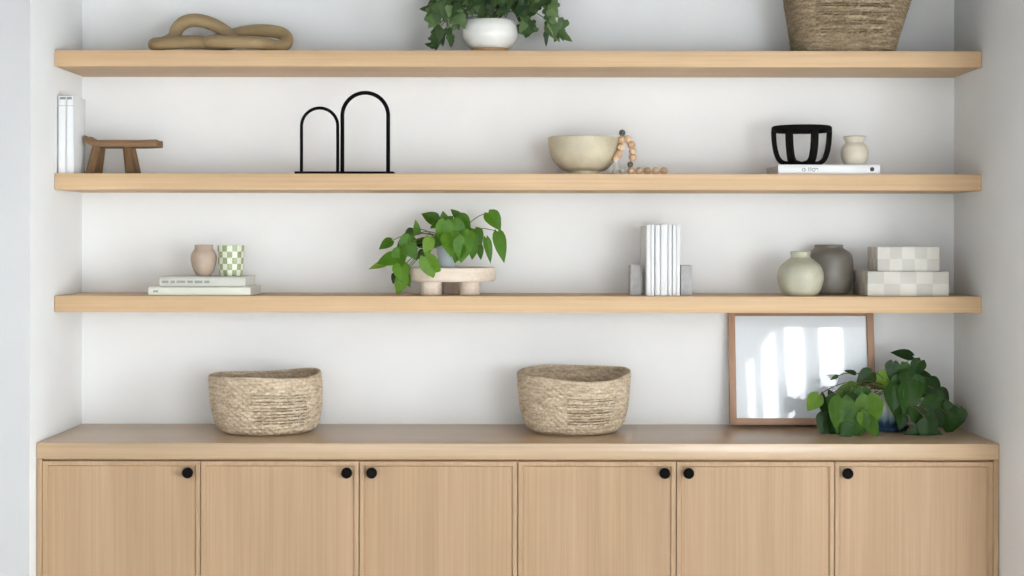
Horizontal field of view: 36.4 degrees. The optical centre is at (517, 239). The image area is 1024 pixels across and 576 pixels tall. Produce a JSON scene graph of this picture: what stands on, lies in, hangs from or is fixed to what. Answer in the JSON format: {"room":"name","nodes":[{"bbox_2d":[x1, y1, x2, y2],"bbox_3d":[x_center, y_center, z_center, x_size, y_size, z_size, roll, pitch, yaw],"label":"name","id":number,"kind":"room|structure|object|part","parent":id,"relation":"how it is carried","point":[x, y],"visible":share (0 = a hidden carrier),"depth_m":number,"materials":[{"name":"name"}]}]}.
{"room":"living room","nodes":[
{"label":"living room","id":0,"kind":"room"},
{"bbox_2d":[29,0,81,575],"bbox_3d":[-2.250,-0.333,4.466,1.900,3.500,0.647,0,0,0],"label":"wall","id":1,"kind":"structure","parent":0,"point":[55,338],"depth_m":4.33,"materials":[{"name":"white paint"}]},
{"bbox_2d":[0,0,29,575],"bbox_3d":[-2.250,-0.333,4.141,1.900,3.500,0.003,0,0,0],"label":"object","id":2,"kind":"structure","parent":1,"relation":"attached to","point":[14,14],"depth_m":4.14,"materials":[{"name":"grey paint"}]},
{"bbox_2d":[82,0,953,575],"bbox_3d":[0.000,-0.330,4.715,2.600,3.500,0.150,0,0,0],"label":"wall","id":3,"kind":"structure","parent":0,"point":[138,367],"depth_m":4.64,"materials":[{"name":"white paint"}]},
{"bbox_2d":[55,50,980,77],"bbox_3d":[0.001,-0.508,4.500,2.597,0.046,0.280,0,0,0],"label":"floating shelf","id":4,"kind":"object","parent":3,"relation":"attached to","point":[84,63],"visible":1,"depth_m":4.36,"materials":[{"name":"brown wood"}]},
{"bbox_2d":[148,14,292,49],"bbox_3d":[-0.849,-0.593,4.446,0.409,0.119,0.179,0,0,0],"label":"sculpture","id":5,"kind":"object","parent":4,"relation":"on","point":[254,36],"visible":0.98,"depth_m":4.42,"materials":[{"name":"brown wood"}]},
{"bbox_2d":[463,18,517,48],"bbox_3d":[-0.080,-0.586,4.455,0.158,0.081,0.158,0,0,0],"label":"pot","id":6,"kind":"object","parent":4,"relation":"on","point":[478,33],"depth_m":4.39,"materials":[{"name":"white ceramic"}]},
{"bbox_2d":[420,0,571,50],"bbox_3d":[-0.064,-0.673,4.481,0.442,0.282,0.212,0,0,0],"label":"potted plant","id":7,"kind":"object","parent":4,"relation":"on","point":[489,32],"visible":0.98,"depth_m":4.42,"materials":[{"name":"green plant"}]},
{"bbox_2d":[783,0,910,50],"bbox_3d":[0.956,-0.655,4.495,0.390,0.250,0.282,0,0,0],"label":"woven basket","id":8,"kind":"object","parent":4,"relation":"on","point":[812,25],"visible":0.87,"depth_m":4.39,"materials":[{"name":"beige wicker"}]},
{"bbox_2d":[55,173,980,193],"bbox_3d":[0.000,-0.163,4.500,2.597,0.046,0.280,0,0,0],"label":"floating shelf","id":9,"kind":"object","parent":3,"relation":"attached to","point":[74,182],"visible":1,"depth_m":4.36,"materials":[{"name":"brown wood"}]},
{"bbox_2d":[58,96,65,172],"bbox_3d":[-1.285,-0.297,4.442,0.023,0.218,0.116,0,0,0],"label":"book","id":10,"kind":"object","parent":9,"relation":"on","point":[61,99],"visible":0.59,"depth_m":4.38,"materials":[{"name":"grey paper"}]},
{"bbox_2d":[66,96,84,172],"bbox_3d":[-1.262,-0.297,4.442,0.022,0.218,0.116,0,0,0],"label":"book","id":11,"kind":"object","parent":9,"relation":"on","point":[75,106],"visible":0.86,"depth_m":4.40,"materials":[{"name":"grey paper"}]},
{"bbox_2d":[84,135,162,172],"bbox_3d":[-1.139,-0.244,4.495,0.207,0.113,0.107,0,0,0],"label":"stool","id":12,"kind":"object","parent":9,"relation":"on","point":[95,164],"visible":0.91,"depth_m":4.45,"materials":[{"name":"brown wood"}]},
{"bbox_3d":[-1.218,-0.229,4.460,0.046,0.083,0.024,0,0,-44],"label":"leg","id":13,"kind":"part","parent":12,"relation":"part of","materials":[{"name":"brown wood"}]},
{"bbox_3d":[-1.218,-0.229,4.530,0.046,0.083,0.024,0,0,44],"label":"leg","id":14,"kind":"part","parent":12,"relation":"part of","materials":[{"name":"brown wood"}]},
{"bbox_3d":[-1.139,-0.283,4.495,0.207,0.035,0.096,0,0,0],"label":"seat","id":15,"kind":"part","parent":12,"relation":"part of","materials":[{"name":"brown wood"}]},
{"bbox_3d":[-1.117,-0.229,4.460,0.024,0.083,0.043,0,0,-42],"label":"leg","id":16,"kind":"part","parent":12,"relation":"part of","materials":[{"name":"brown wood"}]},
{"bbox_3d":[-1.117,-0.229,4.530,0.024,0.083,0.043,0,0,42],"label":"leg","id":17,"kind":"part","parent":12,"relation":"part of","materials":[{"name":"brown wood"}]},
{"bbox_2d":[294,106,338,173],"bbox_3d":[-0.567,-0.282,4.405,0.123,0.191,0.070,0,0,0],"label":"bookend","id":18,"kind":"object","parent":9,"relation":"on","point":[331,112],"visible":0.96,"depth_m":4.40,"materials":[{"name":"black metal"}]},
{"bbox_2d":[338,91,394,173],"bbox_3d":[-0.427,-0.304,4.405,0.153,0.236,0.070,0,0,0],"label":"bookend","id":19,"kind":"object","parent":9,"relation":"on","point":[356,94],"visible":0.98,"depth_m":4.40,"materials":[{"name":"black metal"}]},
{"bbox_2d":[548,135,619,173],"bbox_3d":[0.191,-0.241,4.500,0.210,0.110,0.210,0,0,0],"label":"bowl","id":20,"kind":"object","parent":9,"relation":"on","point":[574,154],"visible":0.97,"depth_m":4.42,"materials":[{"name":"beige ceramic"}]},
{"bbox_2d":[606,130,667,173],"bbox_3d":[0.339,-0.252,4.460,0.179,0.133,0.079,0,0,0],"label":"bead garland","id":21,"kind":"object","parent":20,"relation":"on","point":[622,138],"visible":0.91,"depth_m":4.45,"materials":[{"name":"beige wood"}]},
{"bbox_2d":[766,165,879,173],"bbox_3d":[0.875,-0.199,4.485,0.287,0.027,0.216,0,0,0],"label":"book","id":22,"kind":"object","parent":9,"relation":"on","point":[777,169],"visible":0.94,"depth_m":4.38,"materials":[{"name":"grey paper"}]},
{"bbox_2d":[771,124,831,164],"bbox_3d":[0.818,-0.270,4.485,0.174,0.115,0.172,0,0,0],"label":"bowl","id":23,"kind":"object","parent":22,"relation":"on","point":[814,130],"visible":0.94,"depth_m":4.43,"materials":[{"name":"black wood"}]},
{"bbox_2d":[841,135,868,164],"bbox_3d":[0.970,-0.256,4.485,0.079,0.087,0.079,0,0,0],"label":"vase","id":24,"kind":"object","parent":22,"relation":"on","point":[854,151],"visible":0.96,"depth_m":4.46,"materials":[{"name":"beige ceramic"}]},
{"bbox_2d":[55,292,980,312],"bbox_3d":[0.000,0.180,4.500,2.597,0.046,0.280,0,0,0],"label":"floating shelf","id":25,"kind":"object","parent":3,"relation":"attached to","point":[83,301],"visible":1,"depth_m":4.36,"materials":[{"name":"brown wood"}]},
{"bbox_2d":[148,285,261,294],"bbox_3d":[-0.896,0.144,4.475,0.288,0.024,0.200,0,0,0],"label":"book","id":26,"kind":"object","parent":25,"relation":"on","point":[254,289],"visible":0.88,"depth_m":4.37,"materials":[{"name":"grey paper"}]},
{"bbox_2d":[160,275,255,286],"bbox_3d":[-0.888,0.117,4.468,0.242,0.028,0.180,0,0,0],"label":"book","id":27,"kind":"object","parent":26,"relation":"on","point":[172,280],"visible":1,"depth_m":4.38,"materials":[{"name":"grey paper"}]},
{"bbox_2d":[191,245,216,275],"bbox_3d":[-0.901,0.058,4.462,0.074,0.089,0.074,0,0,0],"label":"round vase","id":28,"kind":"object","parent":27,"relation":"on","point":[203,257],"visible":1,"depth_m":4.44,"materials":[{"name":"ceramic"}]},
{"bbox_2d":[218,245,244,275],"bbox_3d":[-0.823,0.059,4.462,0.077,0.088,0.077,0,0,0],"label":"cup","id":29,"kind":"object","parent":27,"relation":"on","point":[230,257],"visible":1,"depth_m":4.43,"materials":[{"name":"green ceramic"}]},
{"bbox_2d":[409,266,495,294],"bbox_3d":[-0.193,0.117,4.500,0.256,0.078,0.256,0,0,0],"label":"riser","id":30,"kind":"object","parent":25,"relation":"on","point":[461,280],"visible":0.94,"depth_m":4.42,"materials":[{"name":"beige stone"}]},
{"bbox_3d":[-0.248,0.137,4.455,0.061,0.038,0.061,0,0,0],"label":"leg","id":31,"kind":"part","parent":30,"relation":"part of","materials":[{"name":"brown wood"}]},
{"bbox_2d":[369,209,506,293],"bbox_3d":[-0.225,0.032,4.446,0.379,0.243,0.156,0,0,-21],"label":"pothos","id":32,"kind":"object","parent":30,"relation":"on","point":[454,239],"visible":0.99,"depth_m":4.43,"materials":[{"name":"green plant"}]},
{"bbox_2d":[436,245,456,266],"bbox_3d":[-0.204,0.039,4.500,0.069,0.078,0.069,0,0,0],"label":"pot","id":33,"kind":"object","parent":30,"relation":"on","point":[444,259],"depth_m":4.47,"materials":[{"name":"white ceramic"}]},
{"bbox_3d":[-0.193,0.138,4.562,0.061,0.038,0.061,0,0,0],"label":"leg","id":34,"kind":"part","parent":30,"relation":"part of","materials":[{"name":"beige stone"}]},
{"bbox_3d":[-0.139,0.138,4.455,0.061,0.038,0.061,0,0,0],"label":"leg","id":35,"kind":"part","parent":30,"relation":"part of","materials":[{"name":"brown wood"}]},
{"bbox_2d":[628,264,640,294],"bbox_3d":[0.337,0.114,4.485,0.031,0.086,0.090,0,0,0],"label":"bookend","id":36,"kind":"object","parent":25,"relation":"on","point":[634,271],"visible":1,"depth_m":4.44,"materials":[{"name":"grey stone"}]},
{"bbox_2d":[641,225,650,295],"bbox_3d":[0.369,0.057,4.495,0.012,0.200,0.200,0,0,0],"label":"book","id":37,"kind":"object","parent":25,"relation":"on","point":[645,229],"visible":0.99,"depth_m":4.40,"materials":[{"name":"white paper"}]},
{"bbox_2d":[651,225,653,295],"bbox_3d":[0.381,0.057,4.495,0.009,0.200,0.200,0,0,0],"label":"book","id":38,"kind":"object","parent":25,"relation":"on","point":[652,226],"visible":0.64,"depth_m":4.39,"materials":[{"name":"white paper"}]},
{"bbox_2d":[654,225,659,295],"bbox_3d":[0.395,0.058,4.495,0.015,0.199,0.200,0,0,0],"label":"book","id":39,"kind":"object","parent":25,"relation":"on","point":[656,227],"visible":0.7,"depth_m":4.39,"materials":[{"name":"white paper"}]},
{"bbox_2d":[660,225,667,295],"bbox_3d":[0.413,0.057,4.495,0.020,0.200,0.200,0,0,0],"label":"book","id":40,"kind":"object","parent":25,"relation":"on","point":[663,228],"visible":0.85,"depth_m":4.39,"materials":[{"name":"white paper"}]},
{"bbox_2d":[668,225,671,295],"bbox_3d":[0.429,0.058,4.495,0.010,0.200,0.200,0,0,0],"label":"book","id":41,"kind":"object","parent":25,"relation":"on","point":[669,226],"visible":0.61,"depth_m":4.39,"materials":[{"name":"white paper"}]},
{"bbox_2d":[672,225,675,295],"bbox_3d":[0.442,0.058,4.495,0.010,0.200,0.200,0,0,0],"label":"book","id":42,"kind":"object","parent":25,"relation":"on","point":[673,226],"visible":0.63,"depth_m":4.39,"materials":[{"name":"white paper"}]},
{"bbox_2d":[676,225,679,295],"bbox_3d":[0.453,0.057,4.495,0.010,0.201,0.200,0,0,0],"label":"book","id":43,"kind":"object","parent":25,"relation":"on","point":[677,226],"visible":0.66,"depth_m":4.39,"materials":[{"name":"white paper"}]},
{"bbox_2d":[680,265,691,295],"bbox_3d":[0.477,0.115,4.450,0.031,0.086,0.090,0,0,0],"label":"bookend","id":44,"kind":"object","parent":25,"relation":"on","point":[685,270],"visible":0.76,"depth_m":4.40,"materials":[{"name":"grey stone"}]},
{"bbox_2d":[777,251,823,295],"bbox_3d":[0.806,0.095,4.440,0.131,0.126,0.131,0,0,0],"label":"round vase","id":45,"kind":"object","parent":25,"relation":"on","point":[799,275],"visible":1,"depth_m":4.39,"materials":[{"name":"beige ceramic"}]},
{"bbox_2d":[810,245,852,293],"bbox_3d":[0.912,0.086,4.566,0.141,0.144,0.141,0,0,0],"label":"jar","id":46,"kind":"object","parent":25,"relation":"on","point":[836,262],"visible":0.8,"depth_m":4.51,"materials":[{"name":"grey ceramic"}]},
{"bbox_2d":[853,270,948,295],"bbox_3d":[1.103,0.124,4.490,0.229,0.069,0.190,0,0,0],"label":"storage box","id":47,"kind":"object","parent":25,"relation":"on","point":[865,282],"visible":0.88,"depth_m":4.39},
{"bbox_2d":[868,247,938,270],"bbox_3d":[1.105,0.054,4.468,0.176,0.069,0.125,0,0,0],"label":"storage box","id":48,"kind":"object","parent":47,"relation":"on","point":[879,258],"visible":1,"depth_m":4.40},
{"bbox_2d":[954,0,1023,575],"bbox_3d":[2.750,-0.327,4.345,2.900,3.500,0.890,0,0,0],"label":"wall","id":49,"kind":"structure","parent":0,"point":[988,99],"depth_m":4.23,"materials":[{"name":"white paint"}]},
{"bbox_3d":[0.498,1.481,1.090,7.700,0.120,7.400,0,0,0],"label":"floor","id":50,"kind":"structure","parent":0,"visible":0},
{"bbox_2d":[37,459,201,575],"bbox_3d":[-1.079,1.005,4.408,0.442,0.827,0.461,0,0,0],"label":"base cabinet","id":51,"kind":"object","parent":50,"relation":"on","point":[96,517],"visible":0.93,"depth_m":4.21,"materials":[{"name":"brown wood"}]},
{"bbox_3d":[-1.292,1.004,4.418,0.014,0.827,0.440,0,0,0],"label":"panel","id":52,"kind":"part","parent":51,"relation":"part of","materials":[{"name":"brown wood"}]},
{"bbox_3d":[-0.888,0.626,4.191,0.030,0.030,0.028,0,0,0],"label":"knob","id":53,"kind":"part","parent":51,"relation":"part of","materials":[{"name":"black metal"}]},
{"bbox_2d":[36,424,998,459],"bbox_3d":[-0.001,0.571,4.418,2.597,0.043,0.442,0,0,0],"label":"countertop","id":54,"kind":"structure","parent":51,"relation":"on","point":[83,441],"depth_m":4.21,"materials":[{"name":"brown wood"}]},
{"bbox_2d":[208,367,322,435],"bbox_3d":[-0.724,0.460,4.465,0.325,0.175,0.325,0,0,30],"label":"woven basket","id":55,"kind":"object","parent":54,"relation":"on","point":[281,402],"visible":1,"depth_m":4.34,"materials":[{"name":"beige wicker"}]},
{"bbox_2d":[517,364,630,435],"bbox_3d":[0.160,0.458,4.465,0.329,0.181,0.329,0,0,-37],"label":"woven basket","id":56,"kind":"object","parent":54,"relation":"on","point":[561,400],"visible":1,"depth_m":4.35,"materials":[{"name":"beige wicker"}]},
{"bbox_2d":[727,313,874,424],"bbox_3d":[0.839,0.375,4.602,0.430,0.341,0.067,0,0,0],"label":"framed picture","id":57,"kind":"object","parent":54,"relation":"on","point":[775,360],"visible":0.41,"depth_m":4.61,"materials":[{"name":"brown wood"}]},
{"bbox_3d":[0.838,0.535,4.581,0.391,0.020,0.022,0,-8,0],"label":"frame rail","id":58,"kind":"part","parent":57,"relation":"part of","materials":[{"name":"brown wood"}]},
{"bbox_3d":[0.839,0.216,4.623,0.391,0.020,0.022,0,-8,0],"label":"frame rail","id":59,"kind":"part","parent":57,"relation":"part of","materials":[{"name":"brown wood"}]},
{"bbox_2d":[807,349,967,436],"bbox_3d":[1.048,0.432,4.415,0.414,0.235,0.248,0,0,-33],"label":"potted plant","id":60,"kind":"object","parent":54,"relation":"on","point":[854,408],"visible":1,"depth_m":4.41,"materials":[{"name":"green plant"}]},
{"bbox_3d":[1.071,0.485,4.505,0.117,0.110,0.117,0,0,0],"label":"pot","id":61,"kind":"part","parent":60,"relation":"part of","materials":[{"name":"blue ceramic"}]},
{"bbox_2d":[201,459,517,575],"bbox_3d":[-0.429,1.006,4.408,0.855,0.826,0.461,0,0,0],"label":"base cabinet","id":62,"kind":"object","parent":50,"relation":"on","point":[260,517],"visible":1,"depth_m":4.21,"materials":[{"name":"brown wood"}]},
{"bbox_3d":[-0.643,0.963,4.210,0.426,0.732,0.020,0,0,0],"label":"door","id":63,"kind":"part","parent":62,"relation":"part of","materials":[{"name":"brown wood"}]},
{"bbox_3d":[-0.461,0.627,4.191,0.030,0.030,0.028,0,0,0],"label":"knob","id":64,"kind":"part","parent":62,"relation":"part of","materials":[{"name":"black metal"}]},
{"bbox_3d":[-0.394,0.627,4.191,0.030,0.030,0.028,0,0,0],"label":"knob","id":65,"kind":"part","parent":62,"relation":"part of","materials":[{"name":"black metal"}]},
{"bbox_3d":[-0.215,0.964,4.210,0.426,0.732,0.020,0,0,0],"label":"door","id":66,"kind":"part","parent":62,"relation":"part of","materials":[{"name":"brown wood"}]},
{"bbox_2d":[518,459,833,575],"bbox_3d":[0.427,1.007,4.408,0.855,0.826,0.461,0,0,0],"label":"base cabinet","id":67,"kind":"object","parent":50,"relation":"on","point":[577,517],"visible":0.99,"depth_m":4.21,"materials":[{"name":"brown wood"}]},
{"bbox_3d":[0.213,0.964,4.210,0.426,0.732,0.020,0,0,0],"label":"door","id":68,"kind":"part","parent":67,"relation":"part of","materials":[{"name":"brown wood"}]},
{"bbox_3d":[0.395,0.628,4.191,0.030,0.030,0.028,0,0,0],"label":"knob","id":69,"kind":"part","parent":67,"relation":"part of","materials":[{"name":"black metal"}]},
{"bbox_3d":[0.459,0.628,4.191,0.030,0.030,0.028,0,0,0],"label":"knob","id":70,"kind":"part","parent":67,"relation":"part of","materials":[{"name":"black metal"}]},
{"bbox_3d":[0.641,0.965,4.210,0.426,0.732,0.020,0,0,0],"label":"door","id":71,"kind":"part","parent":67,"relation":"part of","materials":[{"name":"brown wood"}]},
{"bbox_2d":[833,460,998,575],"bbox_3d":[1.076,1.007,4.408,0.442,0.827,0.461,0,0,0],"label":"base cabinet","id":72,"kind":"object","parent":50,"relation":"on","point":[892,517],"visible":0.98,"depth_m":4.21,"materials":[{"name":"brown wood"}]},
{"bbox_3d":[0.887,0.628,4.191,0.030,0.030,0.028,0,0,0],"label":"knob","id":73,"kind":"part","parent":72,"relation":"part of","materials":[{"name":"black metal"}]},
{"bbox_3d":[1.290,1.008,4.418,0.014,0.827,0.440,0,0,0],"label":"panel","id":74,"kind":"part","parent":72,"relation":"part of","materials":[{"name":"brown wood"}]}
]}

